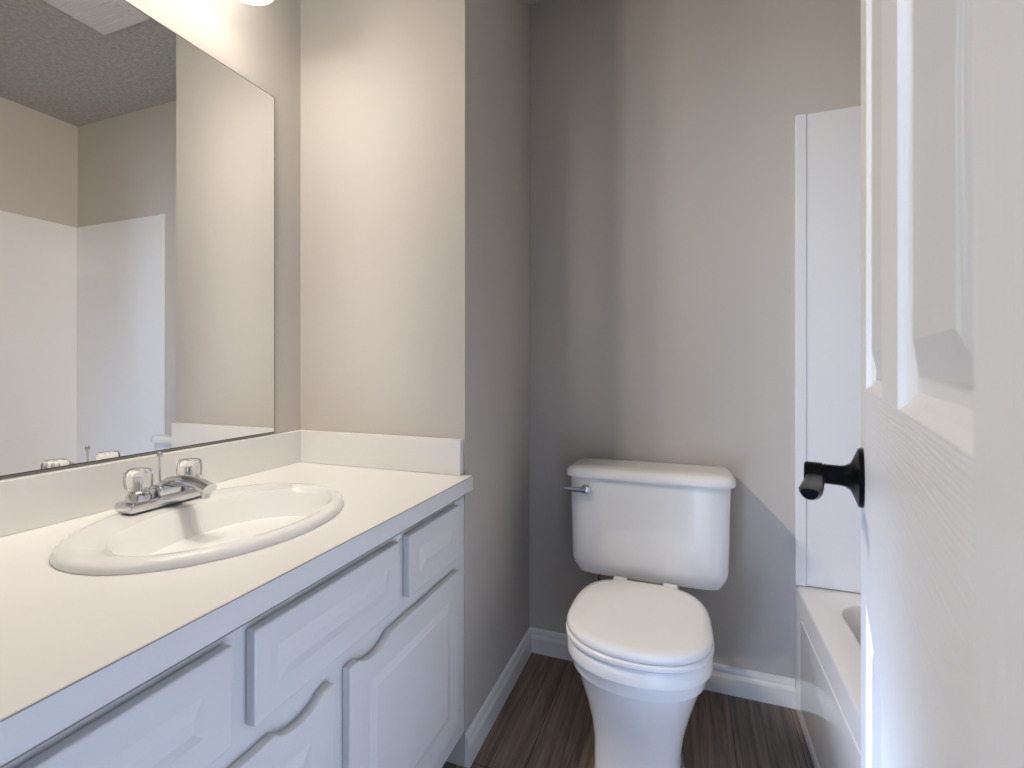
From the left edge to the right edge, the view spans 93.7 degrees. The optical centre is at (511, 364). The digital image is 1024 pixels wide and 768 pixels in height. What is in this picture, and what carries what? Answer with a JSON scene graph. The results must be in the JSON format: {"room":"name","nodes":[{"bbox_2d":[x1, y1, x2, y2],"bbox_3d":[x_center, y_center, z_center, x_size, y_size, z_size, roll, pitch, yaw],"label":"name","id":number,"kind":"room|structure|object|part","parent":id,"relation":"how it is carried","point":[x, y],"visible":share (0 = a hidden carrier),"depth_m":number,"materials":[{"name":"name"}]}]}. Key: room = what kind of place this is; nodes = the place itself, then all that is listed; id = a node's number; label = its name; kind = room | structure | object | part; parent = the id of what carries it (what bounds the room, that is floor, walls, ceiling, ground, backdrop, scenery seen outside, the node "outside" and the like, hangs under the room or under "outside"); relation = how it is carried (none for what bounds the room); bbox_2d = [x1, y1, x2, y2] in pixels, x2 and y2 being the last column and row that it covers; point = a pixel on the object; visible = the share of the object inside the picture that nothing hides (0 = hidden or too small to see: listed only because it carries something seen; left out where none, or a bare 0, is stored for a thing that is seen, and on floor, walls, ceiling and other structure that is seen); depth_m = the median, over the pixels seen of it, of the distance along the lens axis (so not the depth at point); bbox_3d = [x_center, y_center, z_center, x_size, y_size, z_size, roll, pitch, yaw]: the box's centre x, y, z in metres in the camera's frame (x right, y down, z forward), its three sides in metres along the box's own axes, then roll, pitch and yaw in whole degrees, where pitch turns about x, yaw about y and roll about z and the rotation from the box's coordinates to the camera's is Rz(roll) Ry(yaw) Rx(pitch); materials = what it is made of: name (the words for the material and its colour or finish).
{"room":"bathroom","nodes":[
{"label":"bathroom","id":0,"kind":"room"},
{"bbox_2d":[0,0,299,479],"bbox_3d":[-0.814,-0.145,1.302,0.120,2.510,2.010,0,0,20],"label":"wall","id":1,"kind":"structure","parent":0,"point":[258,46],"depth_m":1.44,"materials":[{"name":"grey paint"}]},
{"bbox_2d":[0,0,274,476],"bbox_3d":[-0.873,-0.295,0.952,0.005,0.989,0.993,0,0,20],"label":"mirror","id":2,"kind":"object","parent":1,"relation":"attached to","point":[137,231],"visible":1,"depth_m":1.04,"materials":[{"name":"clear glass"}]},
{"bbox_2d":[239,0,272,4],"bbox_3d":[-0.754,-1.028,1.003,0.195,0.193,0.600,0,0,20],"label":"sconce","id":3,"kind":"object","parent":1,"relation":"attached to","point":[258,2],"visible":1,"depth_m":1.24,"materials":[{"name":"white glass"}]},
{"bbox_2d":[300,0,529,766],"bbox_3d":[-0.301,-0.145,1.695,0.575,2.510,0.580,0,0,20],"label":"wall","id":4,"kind":"structure","parent":0,"point":[414,217],"depth_m":1.44,"materials":[{"name":"grey paint"}]},
{"bbox_2d":[465,627,531,767],"bbox_3d":[-0.024,1.065,1.594,0.014,0.090,0.580,0,0,20],"label":"baseboard","id":5,"kind":"structure","parent":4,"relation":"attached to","point":[479,729],"depth_m":1.51,"materials":[{"name":"white paint"}]},
{"bbox_2d":[527,0,546,4],"bbox_3d":[0.298,-1.430,0.892,2.650,0.060,2.120,0,0,20],"label":"ceiling","id":6,"kind":"structure","parent":0,"point":[531,2],"depth_m":1.85,"materials":[{"name":"grey paint"}]},
{"bbox_2d":[442,653,813,767],"bbox_3d":[0.090,1.140,0.393,3.000,0.060,3.400,0,0,20],"label":"floor","id":7,"kind":"structure","parent":0,"point":[543,719],"depth_m":1.46,"materials":[{"name":"brown wood"}]},
{"bbox_2d":[0,430,472,767],"bbox_3d":[-0.582,0.645,0.883,0.600,0.930,1.137,0,0,20],"label":"bathroom vanity","id":8,"kind":"object","parent":7,"relation":"on","point":[292,599],"visible":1,"depth_m":0.81,"materials":[{"name":"white paint"}]},
{"bbox_3d":[-0.413,0.434,0.518,0.022,0.134,0.244,0,0,20],"label":"drawer","id":9,"kind":"part","parent":8,"relation":"part of","materials":[{"name":"white paint"}]},
{"bbox_2d":[114,451,216,514],"bbox_3d":[-0.666,0.232,0.971,0.157,0.105,0.160,0,0,20],"label":"faucet","id":10,"kind":"object","parent":8,"relation":"on","point":[185,492],"depth_m":0.95,"materials":[{"name":"silver metal"}]},
{"bbox_3d":[-0.380,0.742,0.609,0.022,0.407,0.438,0,0,20],"label":"door","id":11,"kind":"part","parent":8,"relation":"part of","materials":[{"name":"white paint"}]},
{"bbox_2d":[49,482,343,606],"bbox_3d":[-0.565,0.358,0.934,0.410,0.146,0.500,0,0,20],"label":"sink","id":12,"kind":"object","parent":8,"relation":"in","point":[158,551],"depth_m":0.86,"materials":[{"name":"white ceramic"}]},
{"bbox_3d":[-0.299,0.434,0.831,0.022,0.134,0.357,0,0,20],"label":"drawer","id":13,"kind":"part","parent":8,"relation":"part of","materials":[{"name":"white paint"}]},
{"bbox_3d":[-0.217,0.742,1.056,0.022,0.407,0.438,0,0,20],"label":"door","id":14,"kind":"part","parent":8,"relation":"part of","materials":[{"name":"white paint"}]},
{"bbox_3d":[-0.184,0.434,1.147,0.022,0.134,0.244,0,0,20],"label":"drawer","id":15,"kind":"part","parent":8,"relation":"part of","materials":[{"name":"white paint"}]},
{"bbox_2d":[564,457,735,767],"bbox_3d":[0.385,0.723,1.415,0.528,0.772,0.635,0,0,20],"label":"toilet","id":16,"kind":"object","parent":7,"relation":"on","point":[651,537],"visible":1,"depth_m":1.39,"materials":[{"name":"white ceramic"}]},
{"bbox_3d":[0.213,0.408,1.570,0.082,0.032,0.032,0,0,20],"label":"flush lever","id":17,"kind":"part","parent":16,"relation":"part of","materials":[{"name":"silver metal"}]},
{"bbox_3d":[0.347,0.688,1.311,0.370,0.044,0.410,0,0,20],"label":"lid","id":18,"kind":"part","parent":16,"relation":"part of","materials":[{"name":"white plastic"}]},
{"bbox_3d":[0.344,0.703,1.302,0.374,0.016,0.394,0,0,20],"label":"seat","id":19,"kind":"part","parent":16,"relation":"part of","materials":[{"name":"white plastic"}]},
{"bbox_3d":[0.454,0.513,1.604,0.528,0.354,0.222,0,0,20],"label":"tank","id":20,"kind":"part","parent":16,"relation":"part of","materials":[{"name":"white ceramic"}]},
{"bbox_2d":[795,106,860,767],"bbox_3d":[1.006,0.152,0.709,0.753,1.914,1.538,0,0,20],"label":"bathtub","id":21,"kind":"object","parent":7,"relation":"on","point":[828,358],"visible":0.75,"depth_m":1.51,"materials":[{"name":"white plastic"}]},
{"bbox_2d":[530,0,860,688],"bbox_3d":[0.620,-0.145,1.732,2.520,2.510,0.120,0,0,20],"label":"wall","id":22,"kind":"structure","parent":0,"point":[662,230],"depth_m":1.68,"materials":[{"name":"grey paint"}]},
{"bbox_2d":[530,627,795,708],"bbox_3d":[0.491,1.065,1.708,0.905,0.090,0.014,0,0,20],"label":"baseboard","id":23,"kind":"structure","parent":22,"relation":"attached to","point":[778,690],"depth_m":1.61,"materials":[{"name":"white paint"}]},
{"bbox_3d":[-0.205,0.055,0.066,0.790,2.110,0.135,0,0,20],"label":"door frame","id":24,"kind":"structure","parent":0,"visible":0},
{"bbox_2d":[799,0,1023,767],"bbox_3d":[0.311,0.084,0.368,0.176,2.028,0.763,0,0,33],"label":"door","id":25,"kind":"structure","parent":24,"relation":"attached to","point":[930,476],"depth_m":0.21,"materials":[{"name":"white wood"}]},
{"bbox_3d":[0.470,0.152,0.610,0.176,0.080,0.184,0,0,33],"label":"handle","id":26,"kind":"part","parent":25,"relation":"part of","materials":[{"name":"black metal"}]}
]}

